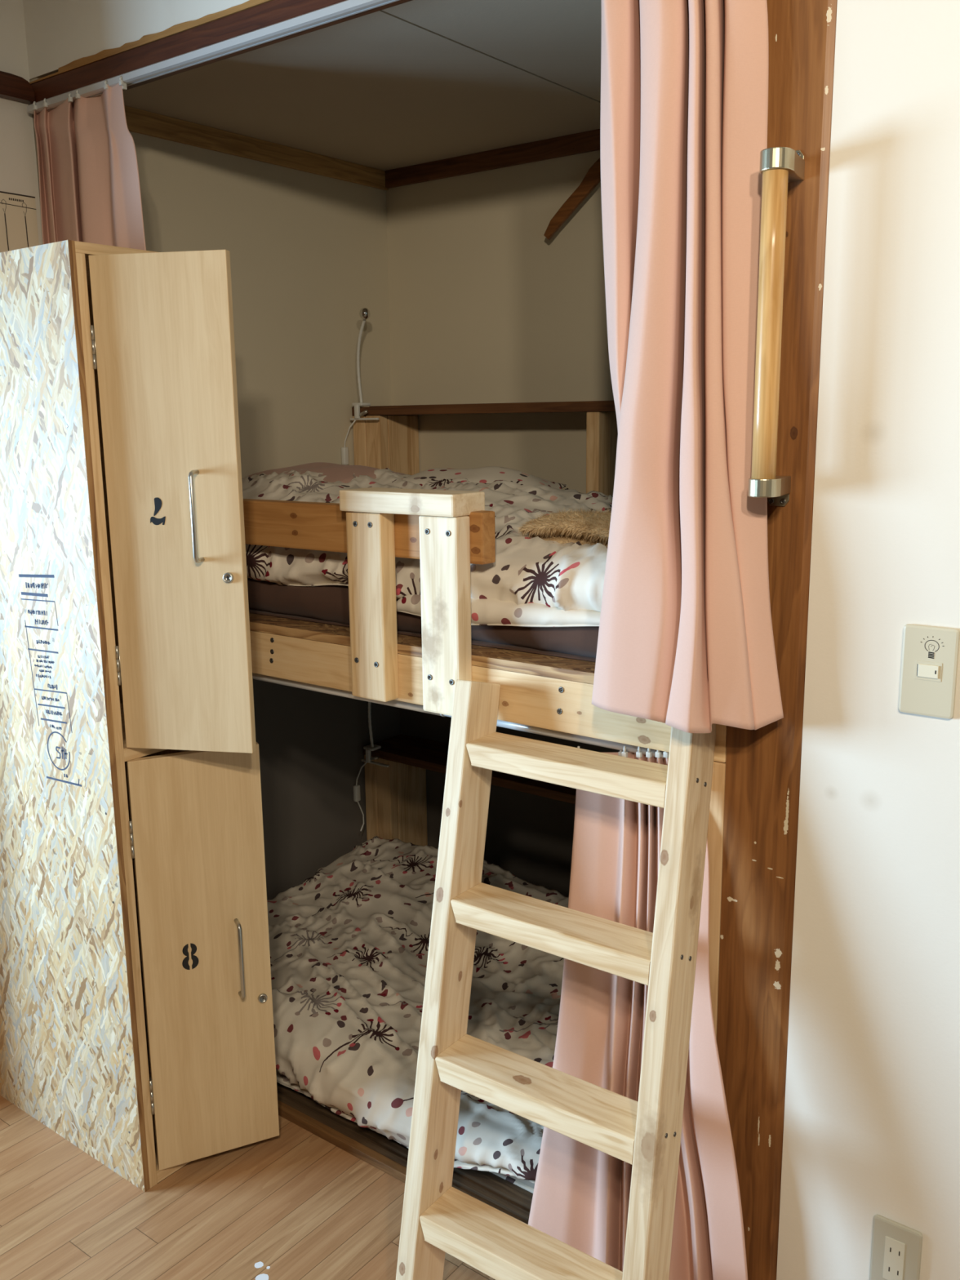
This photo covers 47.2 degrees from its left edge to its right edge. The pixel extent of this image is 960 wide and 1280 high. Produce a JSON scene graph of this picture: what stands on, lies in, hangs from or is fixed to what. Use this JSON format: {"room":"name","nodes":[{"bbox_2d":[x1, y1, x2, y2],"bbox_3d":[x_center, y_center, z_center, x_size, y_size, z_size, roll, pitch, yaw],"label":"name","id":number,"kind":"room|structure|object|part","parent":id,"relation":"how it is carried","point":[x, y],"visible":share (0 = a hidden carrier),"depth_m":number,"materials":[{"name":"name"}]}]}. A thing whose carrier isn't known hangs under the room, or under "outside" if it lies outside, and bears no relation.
{"room":"dormitory","nodes":[
{"label":"dormitory","id":0,"kind":"room"},
{"bbox_2d":[0,0,399,899],"bbox_3d":[-0.800,-0.281,2.918,0.140,2.570,1.810,8,14,37],"label":"wall","id":1,"kind":"structure","parent":0,"point":[308,251],"depth_m":3.11,"materials":[{"name":"paint"}]},
{"bbox_2d":[0,71,35,104],"bbox_3d":[-1.145,-1.154,2.192,0.028,0.047,0.543,8,14,37],"label":"trim","id":2,"kind":"structure","parent":1,"relation":"attached to","point":[13,87],"depth_m":2.36,"materials":[{"name":"brown wood"}]},
{"bbox_2d":[0,191,39,252],"bbox_3d":[-1.077,-0.806,2.368,0.002,0.322,0.288,8,14,37],"label":"poster","id":3,"kind":"object","parent":1,"relation":"attached to","point":[18,215],"visible":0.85,"depth_m":2.42,"materials":[{"name":"beige paper"}]},
{"bbox_2d":[124,105,388,190],"bbox_3d":[-0.604,-1.284,2.867,0.012,0.052,1.074,8,14,37],"label":"trim","id":4,"kind":"structure","parent":1,"relation":"attached to","point":[138,121],"depth_m":2.86,"materials":[{"name":"brown wood"}]},
{"bbox_2d":[0,1060,495,1279],"bbox_3d":[-1.291,1.554,0.270,5.150,0.080,4.598,8,14,37],"label":"floor","id":5,"kind":"structure","parent":0,"point":[294,1204],"depth_m":2.16,"materials":[{"name":"brown wood"}]},
{"bbox_2d":[0,240,279,1191],"bbox_3d":[-0.748,0.172,2.279,0.842,1.830,0.310,8,14,37],"label":"locker","id":6,"kind":"object","parent":5,"relation":"on","point":[134,923],"visible":1,"depth_m":2.10,"materials":[{"name":"brown wood"}]},
{"bbox_3d":[-0.929,0.184,2.232,0.614,1.830,0.012,8,14,37],"label":"panel","id":7,"kind":"part","parent":6,"relation":"part of","materials":[{"name":"beige wood"}]},
{"bbox_3d":[-0.845,-0.729,2.174,0.615,0.019,0.296,8,14,37],"label":"panel","id":8,"kind":"part","parent":6,"relation":"part of","materials":[{"name":"brown wood"}]},
{"bbox_3d":[-0.750,0.146,2.462,0.615,1.811,0.018,8,14,37],"label":"panel","id":9,"kind":"part","parent":6,"relation":"part of","materials":[{"name":"brown wood"}]},
{"bbox_3d":[-0.710,0.179,2.258,0.300,0.026,0.259,8,14,37],"label":"rail","id":10,"kind":"part","parent":6,"relation":"part of","materials":[{"name":"brown wood"}]},
{"bbox_3d":[-0.699,1.059,2.434,0.300,0.027,0.259,8,14,37],"label":"rail","id":11,"kind":"part","parent":6,"relation":"part of","materials":[{"name":"brown wood"}]},
{"bbox_3d":[-0.544,-0.229,1.965,0.251,0.882,0.018,1,11,10],"label":"door","id":12,"kind":"part","parent":6,"relation":"part of","materials":[{"name":"brown wood"}]},
{"bbox_3d":[-0.499,-0.216,1.933,0.008,0.163,0.031,1,11,10],"label":"handle","id":13,"kind":"part","parent":6,"relation":"part of","materials":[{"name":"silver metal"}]},
{"bbox_3d":[-0.550,0.642,2.217,0.251,0.869,0.018,-6,12,-25],"label":"door","id":14,"kind":"part","parent":6,"relation":"part of","materials":[{"name":"brown wood"}]},
{"bbox_3d":[-0.485,0.647,2.222,0.008,0.168,0.031,-6,12,-25],"label":"handle","id":15,"kind":"part","parent":6,"relation":"part of","materials":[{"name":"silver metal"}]},
{"bbox_2d":[395,680,715,1279],"bbox_3d":[0.101,0.639,1.707,0.491,1.117,0.388,7,14,35],"label":"ladder","id":16,"kind":"object","parent":5,"relation":"on","point":[438,1218],"visible":0.97,"depth_m":1.70,"materials":[{"name":"brown wood"}]},
{"bbox_2d":[123,0,601,170],"bbox_3d":[0.052,-1.238,2.343,1.690,0.048,1.107,8,14,37],"label":"ceiling","id":17,"kind":"structure","parent":0,"point":[412,82],"depth_m":2.43,"materials":[{"name":"white paint"}]},
{"bbox_2d":[22,0,959,1279],"bbox_3d":[0.570,-0.043,1.519,4.040,2.520,0.120,8,14,37],"label":"wall","id":18,"kind":"structure","parent":0,"point":[872,1117],"depth_m":1.50,"materials":[{"name":"paint"}]},
{"bbox_2d":[29,0,271,84],"bbox_3d":[-0.312,-1.133,1.913,1.689,0.015,0.025,8,14,37],"label":"trim","id":19,"kind":"structure","parent":18,"relation":"attached to","point":[145,39],"depth_m":2.14,"materials":[{"name":"brown wood"}]},
{"bbox_2d":[26,0,399,114],"bbox_3d":[-0.322,-1.062,1.906,1.652,0.032,0.024,8,14,37],"label":"track","id":20,"kind":"object","parent":18,"relation":"attached to","point":[346,8],"visible":0.97,"depth_m":2.00,"materials":[{"name":"grey metal"}]},
{"bbox_2d":[32,75,146,250],"bbox_3d":[-0.812,-0.603,2.388,0.400,1.110,0.039,8,14,37],"label":"curtain","id":21,"kind":"object","parent":20,"relation":"hanging from","point":[90,186],"visible":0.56,"depth_m":2.31,"materials":[{"name":"pink fabric"}]},
{"bbox_2d":[591,0,783,733],"bbox_3d":[0.277,-0.431,1.522,0.325,1.112,0.167,8,14,37],"label":"curtain","id":22,"kind":"object","parent":20,"relation":"hanging from","point":[686,643],"visible":1,"depth_m":1.51,"materials":[{"name":"pink fabric"}]},
{"bbox_2d":[30,0,412,104],"bbox_3d":[-0.309,-1.097,1.923,1.689,0.058,0.031,8,14,37],"label":"trim","id":23,"kind":"structure","parent":18,"relation":"attached to","point":[273,11],"depth_m":2.08,"materials":[{"name":"brown wood"}]},
{"bbox_2d":[277,1099,406,1182],"bbox_3d":[-0.281,1.077,2.345,1.669,0.020,0.020,8,14,37],"label":"trim","id":24,"kind":"structure","parent":18,"relation":"attached to","point":[354,1148],"depth_m":2.35,"materials":[{"name":"brown wood"}]},
{"bbox_2d":[243,487,727,1039],"bbox_3d":[0.036,0.303,2.622,1.666,1.382,1.165,8,14,37],"label":"frame","id":25,"kind":"object","parent":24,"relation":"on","point":[448,531],"visible":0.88,"depth_m":1.92,"materials":[{"name":"brown wood"}]},
{"bbox_3d":[-0.466,-0.241,2.234,1.213,0.089,0.038,8,14,37],"label":"guard rail","id":26,"kind":"part","parent":25,"relation":"part of","materials":[{"name":"brown wood"}]},
{"bbox_3d":[-0.197,-0.062,2.012,0.086,0.344,0.038,8,14,37],"label":"guard post","id":27,"kind":"part","parent":25,"relation":"part of","materials":[{"name":"brown wood"}]},
{"bbox_3d":[0.045,-0.095,2.561,1.666,0.018,1.119,8,14,37],"label":"deck panel","id":28,"kind":"part","parent":25,"relation":"part of","materials":[{"name":"brown wood"}]},
{"bbox_2d":[247,577,599,662],"bbox_3d":[0.004,-0.138,2.500,1.646,0.096,0.891,8,14,37],"label":"mattress","id":29,"kind":"object","parent":25,"relation":"on","point":[326,604],"visible":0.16,"depth_m":2.08,"materials":[{"name":"brown fabric"}]},
{"bbox_2d":[241,467,613,626],"bbox_3d":[-0.009,-0.248,2.465,1.649,0.240,0.924,8,14,37],"label":"duvet","id":30,"kind":"object","parent":29,"relation":"on","point":[536,581],"visible":0.32,"depth_m":2.04,"materials":[{"name":"fabric"}]},
{"bbox_2d":[248,462,404,483],"bbox_3d":[-0.402,-0.429,2.969,0.340,0.096,0.420,-11,15,-43],"label":"folded blanket","id":31,"kind":"object","parent":30,"relation":"on","point":[334,472],"visible":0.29,"depth_m":2.84,"materials":[{"name":"fabric"}]},
{"bbox_2d":[392,466,566,488],"bbox_3d":[-0.023,-0.389,2.810,0.420,0.108,0.280,4,12,23],"label":"pillow","id":32,"kind":"object","parent":30,"relation":"on","point":[489,474],"visible":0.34,"depth_m":2.75,"materials":[{"name":"fabric"}]},
{"bbox_2d":[515,506,611,546],"bbox_3d":[0.303,-0.180,1.949,0.469,0.110,0.278,8,14,37],"label":"fur throw","id":33,"kind":"object","parent":30,"relation":"on","point":[588,527],"visible":0.17,"depth_m":1.94,"materials":[{"name":"beige fur"}]},
{"bbox_3d":[-0.059,-0.042,1.909,0.084,0.346,0.038,8,14,37],"label":"guard post","id":34,"kind":"part","parent":25,"relation":"part of","materials":[{"name":"beige wood"}]},
{"bbox_2d":[252,672,664,759],"bbox_3d":[-0.310,0.096,2.191,1.570,0.020,0.020,8,14,37],"label":"curtain rod","id":35,"kind":"object","parent":25,"relation":"attached to","point":[581,739],"visible":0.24,"depth_m":1.92,"materials":[{"name":"grey metal"}]},
{"bbox_3d":[-0.500,0.070,2.335,1.090,0.019,0.019,8,14,37],"label":"rod","id":36,"kind":"part","parent":35,"relation":"part of","materials":[{"name":"grey"}]},
{"bbox_3d":[0.123,0.156,1.866,0.480,0.020,0.020,8,14,37],"label":"rod","id":37,"kind":"part","parent":35,"relation":"part of","materials":[{"name":"grey metal"}]},
{"bbox_2d":[528,746,747,1279],"bbox_3d":[0.272,0.665,1.796,0.457,1.017,0.110,8,14,37],"label":"curtain","id":38,"kind":"object","parent":35,"relation":"hanging from","point":[580,1198],"visible":0.56,"depth_m":1.80,"materials":[{"name":"pink fabric"}]},
{"bbox_2d":[351,400,616,496],"bbox_3d":[0.332,-0.400,2.890,1.654,0.444,0.184,8,14,37],"label":"wall shelf","id":39,"kind":"object","parent":25,"relation":"on","point":[391,442],"visible":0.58,"depth_m":3.08,"materials":[{"name":"brown wood"}]},
{"bbox_2d":[341,307,379,465],"bbox_3d":[-0.352,-0.697,3.204,0.097,0.514,0.118,-5,12,-19],"label":"lamp","id":40,"kind":"object","parent":39,"relation":"attached to","point":[364,313],"visible":0.98,"depth_m":3.22,"materials":[{"name":"white plastic"}]},
{"bbox_2d":[341,447,349,465],"bbox_3d":[-0.401,-0.547,3.268,0.015,0.052,0.020,8,14,37],"label":"switch","id":41,"kind":"object","parent":40,"relation":"attached to","point":[344,451],"depth_m":3.26,"materials":[{"name":"white plastic"}]},
{"bbox_3d":[-0.391,-0.549,3.232,0.050,0.213,0.080,4,12,21],"label":"cord","id":42,"kind":"part","parent":40,"relation":"part of","materials":[{"name":"white plastic"}]},
{"bbox_3d":[0.350,0.665,1.785,0.088,0.992,0.035,8,14,37],"label":"support post","id":43,"kind":"part","parent":25,"relation":"part of","materials":[{"name":"brown wood"}]},
{"bbox_2d":[276,1082,532,1224],"bbox_3d":[-0.251,1.079,2.385,1.669,0.039,0.078,8,14,37],"label":"trim","id":44,"kind":"structure","parent":18,"relation":"attached to","point":[473,1183],"depth_m":2.30,"materials":[{"name":"brown wood"}]},
{"bbox_2d":[716,0,837,1279],"bbox_3d":[0.445,0.066,1.630,0.115,2.266,0.105,8,14,37],"label":"trim","id":45,"kind":"structure","parent":18,"relation":"attached to","point":[763,764],"depth_m":1.59,"materials":[{"name":"brown wood"}]},
{"bbox_2d":[747,146,804,506],"bbox_3d":[0.390,-0.405,1.446,0.040,0.463,0.096,6,13,32],"label":"grab bar","id":46,"kind":"object","parent":45,"relation":"attached to","point":[779,166],"visible":1,"depth_m":1.41,"materials":[{"name":"brown wood"}]},
{"bbox_2d":[869,1213,922,1279],"bbox_3d":[0.606,0.905,1.605,0.070,0.120,0.009,8,14,37],"label":"wall outlet","id":47,"kind":"object","parent":18,"relation":"attached to","point":[896,1247],"visible":1,"depth_m":1.60,"materials":[{"name":"beige plastic"}]},
{"bbox_2d":[882,1235,905,1279],"bbox_3d":[0.604,0.905,1.603,0.028,0.070,0.002,8,14,37],"label":"socket","id":48,"kind":"object","parent":47,"relation":"attached to","point":[893,1246],"depth_m":1.60,"materials":[{"name":"beige plastic"}]},
{"bbox_2d":[898,623,959,719],"bbox_3d":[0.587,0.041,1.439,0.070,0.120,0.010,8,14,37],"label":"light switch","id":49,"kind":"object","parent":18,"relation":"attached to","point":[930,654],"visible":1,"depth_m":1.44,"materials":[{"name":"beige plastic"}]},
{"bbox_3d":[0.586,0.041,1.437,0.034,0.025,0.001,8,14,37],"label":"rocker frame","id":50,"kind":"part","parent":49,"relation":"part of","materials":[{"name":"beige plastic"}]},
{"bbox_2d":[386,150,619,897],"bbox_3d":[0.479,-0.204,3.018,1.790,2.350,0.126,8,14,37],"label":"wall","id":51,"kind":"structure","parent":0,"point":[484,307],"depth_m":3.15,"materials":[{"name":"paint"}]},
{"bbox_2d":[385,128,599,188],"bbox_3d":[0.389,-1.279,2.773,1.678,0.048,0.016,8,14,37],"label":"trim","id":52,"kind":"structure","parent":51,"relation":"attached to","point":[586,141],"depth_m":3.02,"materials":[{"name":"brown wood"}]},
{"bbox_2d":[475,1169,533,1198],"bbox_3d":[0.098,1.005,2.817,1.690,0.068,1.044,8,14,37],"label":"floor","id":53,"kind":"structure","parent":0,"point":[489,1174],"depth_m":2.21,"materials":[{"name":"brown wood"}]},
{"bbox_2d":[363,733,576,846],"bbox_3d":[0.345,0.656,3.101,1.654,0.496,0.184,8,14,37],"label":"wall shelf","id":54,"kind":"object","parent":53,"relation":"on","point":[396,800],"visible":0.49,"depth_m":3.48,"materials":[{"name":"brown wood"}]},
{"bbox_2d":[353,702,389,831],"bbox_3d":[-0.340,0.334,3.410,0.097,0.514,0.118,-5,12,-19],"label":"lamp","id":55,"kind":"object","parent":54,"relation":"attached to","point":[357,795],"visible":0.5,"depth_m":3.43,"materials":[{"name":"white plastic"}]},
{"bbox_2d":[353,784,360,801],"bbox_3d":[-0.389,0.484,3.474,0.015,0.052,0.020,8,14,37],"label":"switch","id":56,"kind":"object","parent":55,"relation":"attached to","point":[357,795],"depth_m":3.47,"materials":[{"name":"white plastic"}]},
{"bbox_3d":[-0.379,0.482,3.438,0.050,0.213,0.080,4,12,21],"label":"cord","id":57,"kind":"part","parent":55,"relation":"part of","materials":[{"name":"white plastic"}]},
{"bbox_2d":[489,1171,534,1193],"bbox_3d":[0.028,0.941,2.732,1.647,0.092,0.842,8,14,37],"label":"futon","id":58,"kind":"object","parent":53,"relation":"on","point":[526,1184],"visible":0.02,"depth_m":2.20,"materials":[{"name":"fabric"}]},
{"bbox_2d":[266,835,568,1183],"bbox_3d":[-0.005,0.859,2.672,1.645,0.232,0.951,8,14,37],"label":"duvet","id":59,"kind":"object","parent":58,"relation":"on","point":[348,944],"visible":0.34,"depth_m":2.60,"materials":[{"name":"fabric"}]},
{"bbox_3d":[0.352,-1.283,2.759,0.008,0.022,0.049,8,14,37],"label":"wall hook","id":60,"kind":"object","parent":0,"visible":0},
{"bbox_2d":[543,158,600,239],"bbox_3d":[0.348,-1.164,2.776,0.446,0.248,0.014,8,14,37],"label":"hanger","id":61,"kind":"object","parent":60,"relation":"hanging from","point":[592,179],"visible":0.27,"depth_m":2.85,"materials":[{"name":"brown wood"}]}
]}

